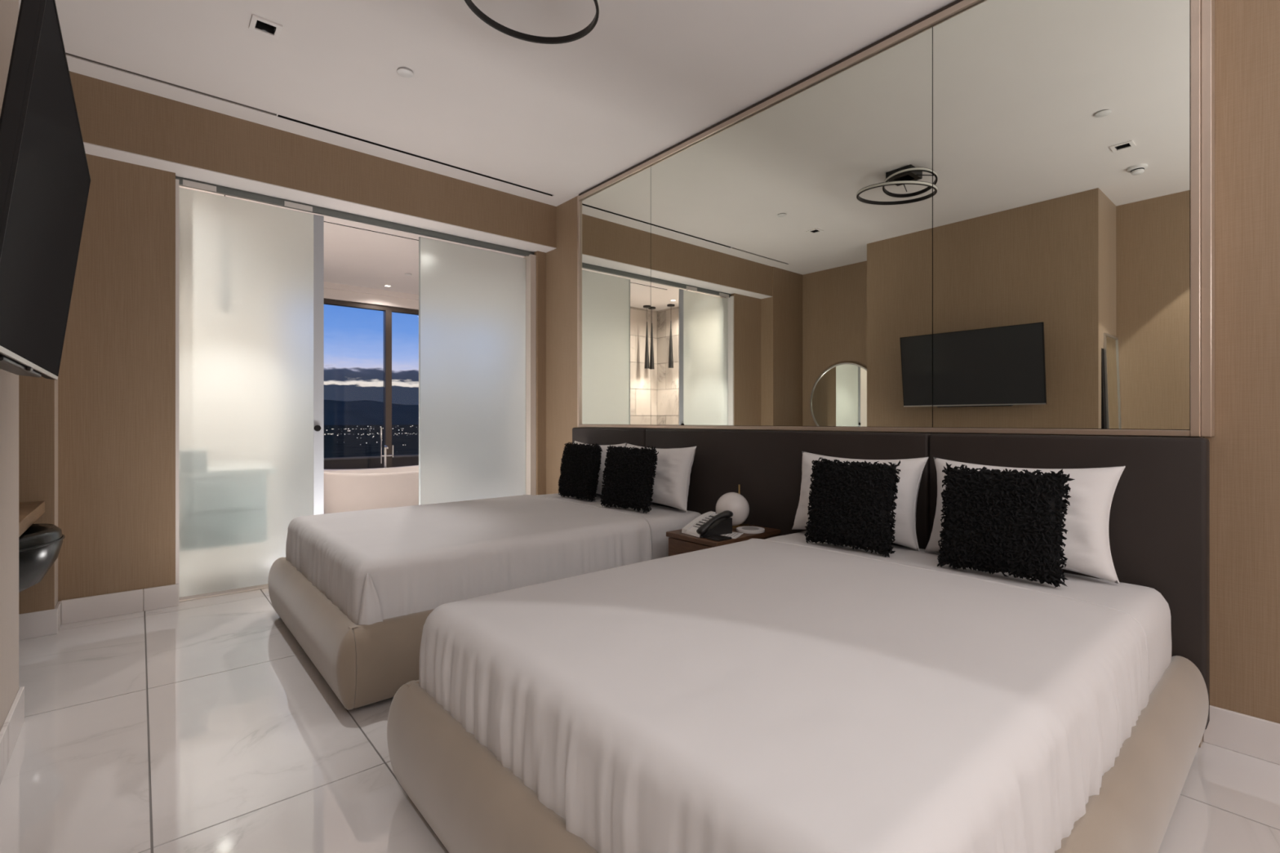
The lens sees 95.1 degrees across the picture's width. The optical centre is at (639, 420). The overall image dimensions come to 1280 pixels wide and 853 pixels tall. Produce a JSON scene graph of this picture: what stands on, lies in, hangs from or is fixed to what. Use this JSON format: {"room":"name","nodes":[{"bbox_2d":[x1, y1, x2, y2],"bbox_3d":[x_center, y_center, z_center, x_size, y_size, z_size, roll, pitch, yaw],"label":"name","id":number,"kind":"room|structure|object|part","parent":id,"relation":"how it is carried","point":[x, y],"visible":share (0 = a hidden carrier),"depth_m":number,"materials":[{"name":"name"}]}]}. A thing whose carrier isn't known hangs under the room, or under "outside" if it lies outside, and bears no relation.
{"room":"hotel room","nodes":[
{"label":"hotel room","id":0,"kind":"room"},
{"bbox_2d":[0,0,18,730],"bbox_3d":[-2.024,-0.395,1.303,0.660,3.190,2.098,0,0,-41],"label":"wall pier","id":1,"kind":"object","parent":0,"point":[9,9],"depth_m":2.13,"materials":[{"name":"brown wood"}]},
{"bbox_2d":[0,686,24,784],"bbox_3d":[-2.013,1.130,1.312,0.660,0.140,2.126,0,0,-41],"label":"baseboard","id":2,"kind":"object","parent":1,"relation":"attached to","point":[10,731],"visible":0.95,"depth_m":2.10,"materials":[{"name":"stone"}]},
{"bbox_2d":[0,0,90,380],"bbox_3d":[-1.643,-0.502,1.536,0.238,0.749,1.266,0,0,-41],"label":"television","id":3,"kind":"object","parent":1,"relation":"attached to","point":[45,179],"visible":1,"depth_m":1.32,"materials":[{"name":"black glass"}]},
{"bbox_2d":[57,153,175,610],"bbox_3d":[-3.338,-0.200,3.608,0.740,2.800,0.158,0,0,-41],"label":"wall","id":4,"kind":"structure","parent":0,"point":[117,375],"depth_m":3.61,"materials":[{"name":"brown wood"}]},
{"bbox_2d":[18,583,178,639],"bbox_3d":[-3.404,1.130,3.343,1.216,0.140,0.254,0,0,-41],"label":"baseboard","id":5,"kind":"structure","parent":4,"relation":"attached to","point":[98,606],"depth_m":3.53,"materials":[{"name":"tile"}]},
{"bbox_2d":[175,178,178,583],"bbox_3d":[-3.051,-0.182,3.858,0.018,2.764,0.150,0,0,-41],"label":"trim","id":6,"kind":"structure","parent":4,"relation":"attached to","point":[176,180],"depth_m":3.80,"materials":[{"name":"white paint"}]},
{"bbox_2d":[178,586,268,602],"bbox_3d":[-2.072,1.197,4.729,2.600,0.006,0.080,0,0,-41],"label":"trim","id":7,"kind":"structure","parent":4,"relation":"attached to","point":[263,588],"depth_m":4.01,"materials":[{"name":"silver metal"}]},
{"bbox_2d":[178,186,324,600],"bbox_3d":[-2.718,-0.176,4.147,0.862,2.732,0.036,0,0,-41],"label":"door","id":8,"kind":"structure","parent":4,"relation":"in","point":[251,274],"depth_m":4.11,"materials":[{"name":"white glass"}]},
{"bbox_3d":[-2.720,1.181,4.147,0.860,0.018,0.008,0,0,-41],"label":"rail","id":9,"kind":"part","parent":8,"relation":"part of","materials":[{"name":"silver metal"}]},
{"bbox_3d":[-2.418,0.060,4.391,0.046,0.046,0.018,0,0,-41],"label":"knob","id":10,"kind":"part","parent":8,"relation":"part of","materials":[{"name":"black metal"}]},
{"bbox_2d":[175,176,534,256],"bbox_3d":[-2.046,-1.574,4.730,2.682,0.052,0.081,0,0,-41],"label":"trim","id":11,"kind":"structure","parent":4,"relation":"attached to","point":[184,182],"depth_m":4.47,"materials":[{"name":"metal"}]},
{"bbox_2d":[18,71,556,613],"bbox_3d":[-2.344,-0.445,4.227,3.975,3.290,0.192,0,0,-41],"label":"wall","id":12,"kind":"structure","parent":0,"point":[111,115],"depth_m":3.83,"materials":[{"name":"brown wood"}]},
{"bbox_2d":[83,142,555,252],"bbox_3d":[-2.149,-1.603,4.506,3.315,0.005,0.339,0,0,-41],"label":"header trim","id":13,"kind":"structure","parent":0,"point":[183,171],"depth_m":4.19,"materials":[{"name":"paint"}]},
{"bbox_2d":[178,185,524,294],"bbox_3d":[-2.969,-1.850,6.468,5.500,0.100,3.710,0,0,-41],"label":"ceiling","id":14,"kind":"structure","parent":0,"point":[353,256],"depth_m":6.35,"materials":[{"name":"paint"}]},
{"bbox_2d":[324,221,418,240],"bbox_3d":[-2.714,-1.824,5.432,2.260,0.052,0.022,0,0,-41],"label":"ceiling vent","id":15,"kind":"object","parent":14,"relation":"in","point":[324,221],"visible":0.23,"depth_m":5.56,"materials":[{"name":"metal"}]},
{"bbox_2d":[324,288,418,309],"bbox_3d":[-3.391,-1.750,8.384,3.450,0.300,0.150,0,0,-41],"label":"wall","id":16,"kind":"structure","parent":0,"point":[333,294],"depth_m":8.02,"materials":[{"name":"paint"}]},
{"bbox_2d":[324,281,418,300],"bbox_3d":[-3.326,-1.765,8.308,3.450,0.070,0.049,0,0,-41],"label":"trim","id":17,"kind":"structure","parent":16,"relation":"attached to","point":[326,285],"depth_m":7.98,"materials":[{"name":"paint"}]},
{"bbox_2d":[18,0,956,206],"bbox_3d":[0.650,-2.040,0.786,4.250,0.100,8.950,0,0,-41],"label":"ceiling","id":18,"kind":"structure","parent":0,"point":[562,121],"depth_m":3.26,"materials":[{"name":"paint"}]},
{"bbox_2d":[65,52,276,116],"bbox_3d":[-2.790,-1.999,3.463,1.104,0.022,0.032,0,0,-41],"label":"ceiling vent","id":19,"kind":"object","parent":18,"relation":"in","point":[68,54],"visible":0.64,"depth_m":3.46,"materials":[{"name":"metal"}]},
{"bbox_2d":[248,13,282,39],"bbox_3d":[-1.891,-2.034,2.959,0.128,0.103,0.128,0,0,-41],"label":"recessed light","id":20,"kind":"object","parent":18,"relation":"in","point":[257,24],"visible":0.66,"depth_m":2.97,"materials":[{"name":"white paint"}]},
{"bbox_3d":[-1.932,-1.986,2.925,0.022,0.008,0.084,0,0,-41],"label":"trim","id":21,"kind":"part","parent":20,"relation":"part of","materials":[{"name":"white paint"}]},
{"bbox_3d":[-1.926,-1.986,2.999,0.128,0.008,0.022,0,0,-41],"label":"trim","id":22,"kind":"part","parent":20,"relation":"part of","materials":[{"name":"white paint"}]},
{"bbox_3d":[-1.857,-1.986,2.919,0.128,0.008,0.022,0,0,-41],"label":"trim","id":23,"kind":"part","parent":20,"relation":"part of","materials":[{"name":"white paint"}]},
{"bbox_3d":[-1.851,-1.986,2.994,0.022,0.008,0.084,0,0,-41],"label":"trim","id":24,"kind":"part","parent":20,"relation":"part of","materials":[{"name":"white paint"}]},
{"bbox_2d":[396,67,413,77],"bbox_3d":[-1.340,-1.983,3.342,0.086,0.014,0.086,0,0,-41],"label":"sprinkler cover","id":25,"kind":"object","parent":18,"relation":"attached to","point":[405,73],"visible":1,"depth_m":3.33,"materials":[{"name":"white plastic"}]},
{"bbox_2d":[277,115,552,196],"bbox_3d":[-1.568,-2.019,4.508,2.100,0.062,0.032,0,0,-41],"label":"ceiling vent","id":26,"kind":"object","parent":18,"relation":"in","point":[278,116],"visible":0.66,"depth_m":4.36,"materials":[{"name":"metal"}]},
{"bbox_2d":[464,0,599,44],"bbox_3d":[-0.470,-1.879,2.526,0.594,0.222,0.593,0,0,-41],"label":"ring light","id":27,"kind":"object","parent":18,"relation":"attached to","point":[537,39],"visible":1,"depth_m":2.75,"materials":[{"name":"black metal"}]},
{"bbox_2d":[533,250,546,494],"bbox_3d":[-0.984,-0.200,5.622,0.093,2.800,0.158,0,0,-41],"label":"wall","id":28,"kind":"structure","parent":0,"point":[540,256],"depth_m":5.56,"materials":[{"name":"brown wood"}]},
{"bbox_2d":[418,236,525,505],"bbox_3d":[-1.473,-0.176,5.251,1.009,2.732,0.022,0,0,-41],"label":"door","id":29,"kind":"structure","parent":28,"relation":"in","point":[472,301],"depth_m":5.20,"materials":[{"name":"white glass"}]},
{"bbox_2d":[524,253,536,495],"bbox_3d":[-1.051,-0.182,5.583,0.058,2.764,0.130,0,0,-41],"label":"trim","id":30,"kind":"structure","parent":28,"relation":"attached to","point":[531,260],"depth_m":5.54,"materials":[{"name":"paint"}]},
{"bbox_2d":[0,588,1279,852],"bbox_3d":[0.536,1.260,0.919,4.250,0.120,9.300,0,0,-41],"label":"floor","id":31,"kind":"structure","parent":0,"point":[205,725],"depth_m":2.07,"materials":[{"name":"tile"}]},
{"bbox_2d":[18,523,65,592],"bbox_3d":[-3.096,0.860,2.694,0.646,0.680,0.634,0,0,-41],"label":"stool","id":32,"kind":"object","parent":31,"relation":"on","point":[40,544],"visible":0.7,"depth_m":2.74,"materials":[{"name":"black leather"}]},
{"bbox_2d":[267,493,701,710],"bbox_3d":[-0.894,0.876,3.693,2.245,0.604,1.724,0,0,-41],"label":"bed","id":33,"kind":"object","parent":31,"relation":"on","point":[357,591],"visible":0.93,"depth_m":2.90,"materials":[{"name":"beige fabric"}]},
{"bbox_3d":[-1.699,1.013,3.004,0.125,0.330,1.724,0,0,-41],"label":"foot rail","id":34,"kind":"part","parent":33,"relation":"part of","materials":[{"name":"beige fabric"}]},
{"bbox_3d":[-0.349,1.013,3.107,2.180,0.330,0.125,0,0,-41],"label":"rail","id":35,"kind":"part","parent":33,"relation":"part of","materials":[{"name":"beige fabric"}]},
{"bbox_2d":[558,442,602,502],"bbox_3d":[-0.454,0.380,4.378,0.187,0.428,0.456,0,0,-41],"label":"cushion","id":36,"kind":"object","parent":33,"relation":"on","point":[580,468],"visible":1,"depth_m":4.28,"materials":[{"name":"black fabric"}]},
{"bbox_2d":[573,440,626,495],"bbox_3d":[-0.361,0.380,4.606,0.239,0.421,0.681,0,0,-41],"label":"pillow","id":37,"kind":"object","parent":33,"relation":"on","point":[604,447],"visible":0.09,"depth_m":4.40,"materials":[{"name":"white fabric"}]},
{"bbox_3d":[-0.860,0.776,3.723,2.149,0.387,1.557,0,0,-41],"label":"mattress","id":38,"kind":"part","parent":33,"relation":"part of","materials":[{"name":"white fabric"}]},
{"bbox_2d":[600,444,658,513],"bbox_3d":[-0.076,0.378,3.869,0.456,0.433,0.190,0,0,43],"label":"cushion","id":39,"kind":"object","parent":33,"relation":"on","point":[628,476],"visible":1,"depth_m":3.79,"materials":[{"name":"black fabric"}]},
{"bbox_2d":[626,443,696,511],"bbox_3d":[0.101,0.380,4.056,0.242,0.421,0.691,0,0,-43],"label":"pillow","id":40,"kind":"object","parent":33,"relation":"on","point":[670,487],"visible":0.48,"depth_m":3.84,"materials":[{"name":"white fabric"}]},
{"bbox_2d":[666,523,780,556],"bbox_3d":[0.484,0.919,3.383,0.555,0.562,0.390,0,0,-41],"label":"nightstand","id":41,"kind":"object","parent":31,"relation":"on","point":[679,543],"visible":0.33,"depth_m":3.25,"materials":[{"name":"brown wood"}]},
{"bbox_3d":[0.282,0.732,3.210,0.015,0.126,0.356,0,0,-41],"label":"drawer","id":42,"kind":"part","parent":41,"relation":"part of","materials":[{"name":"brown wood"}]},
{"bbox_2d":[681,510,733,538],"bbox_3d":[0.384,0.572,3.283,0.234,0.131,0.213,0,0,-33],"label":"telephone","id":43,"kind":"object","parent":41,"relation":"on","point":[708,524],"visible":1,"depth_m":3.25,"materials":[{"name":"black plastic"}]},
{"bbox_3d":[0.383,0.574,3.305,0.147,0.060,0.087,0,0,-33],"label":"keypad panel","id":44,"kind":"part","parent":43,"relation":"part of","materials":[{"name":"white plastic"}]},
{"bbox_2d":[706,534,731,541],"bbox_3d":[0.426,0.633,3.144,0.105,0.010,0.087,0,0,-41],"label":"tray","id":45,"kind":"object","parent":41,"relation":"on","point":[717,538],"visible":1,"depth_m":3.13,"materials":[{"name":"black plastic"}]},
{"bbox_2d":[720,532,742,538],"bbox_3d":[0.500,0.635,3.238,0.104,0.006,0.150,0,0,25],"label":"notepad","id":46,"kind":"object","parent":41,"relation":"on","point":[734,535],"visible":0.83,"depth_m":3.22,"materials":[{"name":"white paper"}]},
{"bbox_2d":[715,484,749,528],"bbox_3d":[0.552,0.515,3.493,0.201,0.245,0.200,0,0,-41],"label":"globe lamp","id":47,"kind":"object","parent":41,"relation":"on","point":[734,502],"visible":0.77,"depth_m":3.42,"materials":[{"name":"white glass"}]},
{"bbox_2d":[736,526,764,533],"bbox_3d":[0.636,0.630,3.371,0.164,0.015,0.164,0,0,-41],"label":"coaster","id":48,"kind":"object","parent":41,"relation":"on","point":[748,530],"visible":1,"depth_m":3.33,"materials":[{"name":"white ceramic"}]},
{"bbox_2d":[742,526,759,530],"bbox_3d":[0.636,0.623,3.371,0.100,0.001,0.100,0,0,-41],"label":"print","id":49,"kind":"object","parent":48,"relation":"on","point":[744,528],"depth_m":3.37},
{"bbox_2d":[386,531,1208,852],"bbox_3d":[0.577,0.875,1.975,2.245,0.606,1.724,0,0,-41],"label":"bed","id":50,"kind":"object","parent":31,"relation":"on","point":[780,694],"visible":0.95,"depth_m":1.36,"materials":[{"name":"beige fabric"}]},
{"bbox_3d":[-0.228,1.013,1.285,0.125,0.330,1.724,0,0,-41],"label":"foot rail","id":51,"kind":"part","parent":50,"relation":"part of","materials":[{"name":"beige fabric"}]},
{"bbox_2d":[804,457,900,557],"bbox_3d":[0.966,0.384,2.688,0.188,0.424,0.447,0,0,-41],"label":"cushion","id":52,"kind":"object","parent":50,"relation":"on","point":[853,504],"visible":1,"depth_m":2.62,"materials":[{"name":"black fabric"}]},
{"bbox_2d":[791,451,928,551],"bbox_3d":[1.078,0.380,2.936,0.241,0.421,0.681,0,0,-41],"label":"pillow","id":53,"kind":"object","parent":50,"relation":"on","point":[910,473],"visible":0.37,"depth_m":2.71,"materials":[{"name":"white fabric"}]},
{"bbox_3d":[0.612,0.777,2.004,2.148,0.387,1.556,0,0,-41],"label":"mattress","id":54,"kind":"part","parent":50,"relation":"part of","materials":[{"name":"white fabric"}]},
{"bbox_2d":[937,462,1075,587],"bbox_3d":[1.362,0.381,2.216,0.185,0.422,0.453,0,0,-41],"label":"cushion","id":55,"kind":"object","parent":50,"relation":"on","point":[996,521],"visible":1,"depth_m":2.15,"materials":[{"name":"black fabric"}]},
{"bbox_2d":[924,457,1125,583],"bbox_3d":[1.539,0.380,2.402,0.238,0.421,0.691,0,0,-41],"label":"pillow","id":56,"kind":"object","parent":50,"relation":"on","point":[1087,552],"visible":0.44,"depth_m":2.17,"materials":[{"name":"white fabric"}]},
{"bbox_3d":[1.122,1.013,1.388,2.180,0.330,0.125,0,0,-41],"label":"rail","id":57,"kind":"part","parent":50,"relation":"part of","materials":[{"name":"beige fabric"}]},
{"bbox_2d":[572,427,1209,751],"bbox_3d":[0.736,0.631,3.600,0.100,1.137,3.974,0,0,-41],"label":"headboard","id":58,"kind":"object","parent":31,"relation":"on","point":[1159,522],"visible":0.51,"depth_m":2.40,"materials":[{"name":"leather"}]},
{"bbox_3d":[-0.243,0.582,4.744,0.100,1.037,0.962,0,0,-41],"label":"panel","id":59,"kind":"part","parent":58,"relation":"part of","materials":[{"name":"leather"}]},
{"bbox_3d":[0.739,0.582,3.597,0.100,1.037,2.050,0,0,-41],"label":"panel","id":60,"kind":"part","parent":58,"relation":"part of","materials":[{"name":"leather"}]},
{"bbox_3d":[1.718,0.582,2.453,0.100,1.037,0.954,0,0,-41],"label":"panel","id":61,"kind":"part","parent":58,"relation":"part of","materials":[{"name":"leather"}]},
{"bbox_2d":[546,195,1203,747],"bbox_3d":[0.587,-0.395,4.008,0.195,3.190,4.737,0,0,-41],"label":"wall","id":62,"kind":"structure","parent":0,"point":[562,261],"depth_m":5.37,"materials":[{"name":"brown wood"}]},
{"bbox_2d":[577,0,1214,436],"bbox_3d":[0.787,-0.963,3.651,0.113,2.046,4.000,0,0,-41],"label":"wall mirror","id":63,"kind":"object","parent":62,"relation":"attached to","point":[981,213],"visible":1,"depth_m":2.81,"materials":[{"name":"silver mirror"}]},
{"bbox_3d":[-0.214,-0.944,4.781,0.013,1.956,0.921,0,0,-41],"label":"mirror panel","id":64,"kind":"part","parent":63,"relation":"part of","materials":[{"name":"silver metal"}]},
{"bbox_3d":[0.759,-0.944,3.644,0.013,1.956,2.064,0,0,-41],"label":"mirror panel","id":65,"kind":"part","parent":63,"relation":"part of","materials":[{"name":"silver metal"}]},
{"bbox_3d":[1.731,-0.944,2.509,0.013,1.956,0.918,0,0,-41],"label":"mirror panel","id":66,"kind":"part","parent":63,"relation":"part of","materials":[{"name":"silver metal"}]},
{"bbox_3d":[2.084,-0.953,2.149,0.094,2.025,0.028,0,0,-41],"label":"return panel","id":67,"kind":"part","parent":63,"relation":"part of","materials":[{"name":"beige metal"}]},
{"bbox_2d":[1203,0,1279,723],"bbox_3d":[3.617,-0.395,0.526,0.120,3.190,4.495,0,0,-41],"label":"wall","id":68,"kind":"structure","parent":0,"point":[1245,445],"depth_m":2.11,"materials":[{"name":"brown wood"}]},
{"bbox_2d":[1203,705,1279,764],"bbox_3d":[3.567,1.130,0.482,0.014,0.140,4.494,0,0,-41],"label":"baseboard","id":69,"kind":"structure","parent":68,"relation":"attached to","point":[1255,737],"depth_m":2.10,"materials":[{"name":"stone"}]},
{"bbox_3d":[-2.907,1.260,6.396,5.500,0.120,3.500,0,0,-41],"label":"floor","id":70,"kind":"structure","parent":0,"visible":0},
{"bbox_2d":[324,465,418,514],"bbox_3d":[-3.169,0.885,7.317,1.720,0.630,0.840,0,0,-41],"label":"bathtub","id":71,"kind":"object","parent":70,"relation":"on","point":[362,489],"visible":0.51,"depth_m":6.87,"materials":[{"name":"white ceramic"}]},
{"bbox_2d":[380,427,393,467],"bbox_3d":[-3.361,0.650,7.840,0.172,1.100,0.255,0,0,-41],"label":"tub filler","id":72,"kind":"object","parent":70,"relation":"on","point":[385,447],"visible":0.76,"depth_m":7.87,"materials":[{"name":"silver metal"}]},
{"label":"outside","id":73,"kind":"structure","parent":0,"visible":0},
{"bbox_3d":[-3.947,1.335,9.034,3.450,0.230,1.540,0,0,-41],"label":"balcony slab","id":74,"kind":"object","parent":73,"visible":0},
{"bbox_2d":[324,454,418,469],"bbox_3d":[-4.402,0.905,9.527,3.400,0.630,0.060,0,0,-41],"label":"rail","id":75,"kind":"object","parent":74,"relation":"on","point":[362,462],"visible":0.1,"depth_m":9.48,"materials":[{"name":"brown metal"}]},
{"bbox_3d":[-4.394,0.920,9.509,0.030,0.599,0.023,0,0,-41],"label":"post","id":76,"kind":"part","parent":75,"relation":"part of","materials":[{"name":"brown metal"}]},
{"bbox_3d":[-0.967,-0.395,-0.531,0.120,3.190,8.850,0,0,-41],"label":"wall","id":77,"kind":"structure","parent":0,"visible":0},
{"bbox_2d":[18,501,44,537],"bbox_3d":[-3.129,0.523,2.584,0.605,0.153,1.235,0,0,-41],"label":"desk","id":78,"kind":"object","parent":77,"relation":"attached to","point":[28,512],"visible":0.46,"depth_m":2.90,"materials":[{"name":"brown wood"}]},
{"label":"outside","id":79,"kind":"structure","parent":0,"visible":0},
{"bbox_2d":[324,424,418,457],"bbox_3d":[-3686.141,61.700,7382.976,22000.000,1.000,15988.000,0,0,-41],"label":"ground","id":80,"kind":"structure","parent":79,"point":[348,445],"depth_m":1778.64,"materials":[{"name":"black"}]},
{"bbox_2d":[324,425,417,444],"bbox_3d":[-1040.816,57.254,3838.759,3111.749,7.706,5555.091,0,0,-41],"label":"city lights","id":81,"kind":"object","parent":80,"relation":"on","point":[412,425],"visible":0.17,"depth_m":2658.99},
{"bbox_2d":[324,400,418,425],"bbox_3d":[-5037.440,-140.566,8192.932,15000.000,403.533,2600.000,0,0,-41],"label":"mountain range","id":82,"kind":"object","parent":80,"relation":"on","point":[362,412],"visible":0.12,"depth_m":8067.23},
{"bbox_3d":[-3.391,1.190,8.384,3.450,0.220,0.150,0,0,-41],"label":"curb","id":83,"kind":"object","parent":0,"visible":0},
{"bbox_2d":[324,297,418,467],"bbox_3d":[-3.382,-0.260,8.366,3.460,2.680,0.110,0,0,-41],"label":"window","id":84,"kind":"structure","parent":83,"relation":"attached to","point":[388,310],"depth_m":8.19,"materials":[{"name":"brown metal"}]},
{"bbox_3d":[-3.388,-1.567,8.380,3.450,0.065,0.080,0,0,-41],"label":"frame","id":85,"kind":"part","parent":84,"relation":"part of","materials":[{"name":"brown metal"}]}
]}

